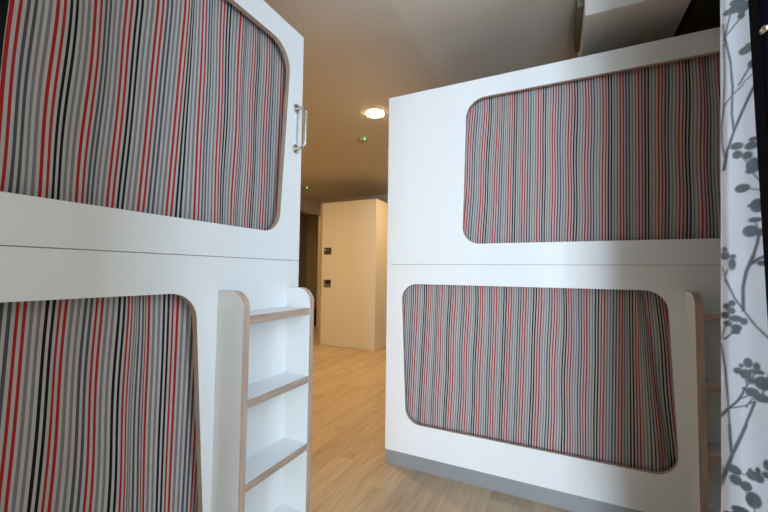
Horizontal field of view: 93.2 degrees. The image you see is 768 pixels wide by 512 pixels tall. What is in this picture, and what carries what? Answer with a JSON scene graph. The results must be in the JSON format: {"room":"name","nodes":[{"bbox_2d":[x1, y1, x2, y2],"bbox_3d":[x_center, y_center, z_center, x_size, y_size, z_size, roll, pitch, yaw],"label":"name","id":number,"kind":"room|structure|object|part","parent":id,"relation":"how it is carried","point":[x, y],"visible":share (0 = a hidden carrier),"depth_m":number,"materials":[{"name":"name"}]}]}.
{"room":"dormitory","nodes":[
{"label":"dormitory","id":0,"kind":"room"},
{"bbox_2d":[298,213,318,301],"bbox_3d":[-2.260,0.135,7.076,1.600,2.600,4.400,-1,-3,26],"label":"wall","id":1,"kind":"structure","parent":0,"point":[308,235],"depth_m":9.19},
{"bbox_2d":[300,195,318,214],"bbox_3d":[-2.403,0.055,5.300,0.120,2.600,4.870,-1,-3,26],"label":"wall","id":2,"kind":"structure","parent":0,"point":[309,205],"depth_m":7.14,"materials":[{"name":"beige paint"}]},
{"bbox_2d":[316,194,387,328],"bbox_3d":[1.176,0.138,6.214,5.540,2.600,0.120,-1,-3,26],"label":"wall","id":3,"kind":"structure","parent":0,"point":[384,197],"depth_m":7.30,"materials":[{"name":"beige paint"}]},
{"bbox_2d":[264,0,577,214],"bbox_3d":[-0.955,-1.384,2.694,7.770,0.080,11.300,-1,-3,26],"label":"ceiling","id":4,"kind":"structure","parent":0,"point":[359,55],"depth_m":2.43,"materials":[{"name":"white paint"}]},
{"bbox_2d":[357,137,366,142],"bbox_3d":[-0.240,-1.264,3.958,0.112,0.032,0.110,-1,-3,26],"label":"smoke detector","id":5,"kind":"object","parent":4,"relation":"attached to","point":[359,139],"visible":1,"depth_m":3.93,"materials":[{"name":"beige plastic"}]},
{"bbox_2d":[365,108,384,117],"bbox_3d":[-0.082,-1.300,3.316,0.188,0.011,0.188,-1,-3,26],"label":"recessed light","id":6,"kind":"object","parent":4,"relation":"in","point":[374,113],"visible":1,"depth_m":3.30,"materials":[{"name":"white glass"}]},
{"bbox_2d":[578,0,690,56],"bbox_3d":[1.390,-1.241,2.133,0.425,0.200,1.028,-1,-3,26],"label":"ceiling bulkhead","id":7,"kind":"object","parent":4,"relation":"attached to","point":[607,25],"visible":0.4,"depth_m":1.80,"materials":[{"name":"paint"}]},
{"bbox_2d":[574,0,583,52],"bbox_3d":[1.088,-1.299,2.030,0.030,0.090,0.420,-1,-3,26],"label":"vent grille","id":8,"kind":"object","parent":7,"relation":"attached to","point":[579,3],"visible":0.97,"depth_m":1.99,"materials":[{"name":"grey metal"}]},
{"bbox_2d":[673,0,719,36],"bbox_3d":[1.756,-1.270,1.810,0.420,0.160,1.264,-1,-3,26],"label":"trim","id":9,"kind":"structure","parent":4,"relation":"attached to","point":[700,15],"depth_m":1.82,"materials":[{"name":"black"}]},
{"bbox_2d":[720,0,767,511],"bbox_3d":[0.938,-0.109,0.818,0.314,2.582,0.055,-1,-3,26],"label":"floral curtain","id":10,"kind":"object","parent":4,"relation":"hanging from","point":[744,321],"visible":0.84,"depth_m":0.86,"materials":[{"name":"fabric"}]},
{"bbox_2d":[310,325,572,511],"bbox_3d":[-0.987,1.293,2.575,7.770,0.080,11.300,-1,-3,26],"label":"floor","id":11,"kind":"structure","parent":0,"point":[350,472],"depth_m":2.18,"materials":[{"name":"brown wood"}]},
{"bbox_2d":[0,0,313,511],"bbox_3d":[-1.163,0.056,0.979,1.054,2.246,1.895,-1,-3,26],"label":"bunk bed","id":12,"kind":"object","parent":11,"relation":"on","point":[252,321],"visible":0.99,"depth_m":1.23,"materials":[{"name":"white laminate"}]},
{"bbox_3d":[-1.630,0.061,1.203,0.020,2.246,1.855,-1,-3,26],"label":"panel","id":13,"kind":"part","parent":12,"relation":"part of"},
{"bbox_2d":[0,294,197,511],"bbox_3d":[-0.881,0.518,0.745,0.014,1.021,1.218,-1,-3,25],"label":"striped curtain","id":14,"kind":"object","parent":12,"relation":"hanging from","point":[97,395],"visible":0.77,"depth_m":0.98,"materials":[{"name":"fabric"}]},
{"bbox_2d":[0,0,285,229],"bbox_3d":[-0.655,-0.530,1.235,0.013,0.997,0.949,-1,-3,26],"label":"striped curtain","id":15,"kind":"object","parent":12,"relation":"hanging from","point":[172,108],"visible":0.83,"depth_m":1.09,"materials":[{"name":"fabric"}]},
{"bbox_3d":[-0.816,0.536,0.788,0.022,1.113,1.895,-1,-3,26],"label":"panel","id":16,"kind":"part","parent":12,"relation":"part of","materials":[{"name":"white laminate"}]},
{"bbox_3d":[-0.803,-0.545,0.836,0.022,1.048,1.895,-1,-3,26],"label":"panel","id":17,"kind":"part","parent":12,"relation":"part of","materials":[{"name":"white laminate"}]},
{"bbox_2d":[314,302,316,324],"bbox_3d":[-1.617,1.260,7.988,0.950,0.450,0.500,-1,-3,26],"label":"bench","id":18,"kind":"object","parent":11,"relation":"on","point":[315,303],"visible":0.02,"depth_m":7.67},
{"bbox_2d":[318,199,388,350],"bbox_3d":[-0.335,0.295,6.035,0.983,2.236,1.115,-1,-3,26],"label":"tall cabinet","id":19,"kind":"object","parent":11,"relation":"on","point":[353,234],"visible":0.96,"depth_m":5.53,"materials":[{"name":"beige laminate"}]},
{"bbox_3d":[-0.890,0.429,5.690,0.128,0.118,0.012,-1,-3,26],"label":"plate","id":20,"kind":"part","parent":19,"relation":"part of","materials":[{"name":"grey metal"}]},
{"bbox_3d":[-0.887,-0.079,5.714,0.130,0.104,0.012,-1,-3,26],"label":"plate","id":21,"kind":"part","parent":19,"relation":"part of","materials":[{"name":"black metal"}]},
{"bbox_2d":[385,27,720,511],"bbox_3d":[1.047,0.137,2.196,1.895,2.246,1.054,-1,-3,26],"label":"bunk bed","id":22,"kind":"object","parent":11,"relation":"on","point":[427,242],"visible":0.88,"depth_m":1.86,"materials":[{"name":"white laminate"}]},
{"bbox_2d":[403,284,676,471],"bbox_3d":[0.725,0.590,1.938,1.468,1.021,0.037,-1,-3,26],"label":"striped curtain","id":23,"kind":"object","parent":22,"relation":"hanging from","point":[586,373],"visible":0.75,"depth_m":1.88,"materials":[{"name":"fabric"}]},
{"bbox_3d":[0.872,0.602,1.822,1.895,1.113,0.022,-1,-3,26],"label":"panel","id":24,"kind":"part","parent":22,"relation":"part of","materials":[{"name":"white laminate"}]},
{"bbox_3d":[0.885,-0.479,1.870,1.895,1.048,0.022,-1,-3,26],"label":"panel","id":25,"kind":"part","parent":22,"relation":"part of","materials":[{"name":"white laminate"}]},
{"bbox_2d":[464,53,720,243],"bbox_3d":[1.059,-0.484,1.830,1.413,0.997,0.012,-1,-3,26],"label":"striped curtain","id":26,"kind":"object","parent":22,"relation":"hanging from","point":[635,154],"visible":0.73,"depth_m":1.81,"materials":[{"name":"fabric"}]},
{"bbox_3d":[1.670,-0.105,0.563,1.215,2.600,9.650,-1,-3,26],"label":"wall","id":27,"kind":"structure","parent":0,"visible":0},
{"bbox_2d":[748,0,767,318],"bbox_3d":[0.876,-0.211,0.656,0.456,2.200,0.399,-1,-3,26],"label":"window","id":28,"kind":"structure","parent":27,"relation":"in","point":[758,9],"depth_m":0.59,"materials":[{"name":"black glass"}]}
]}

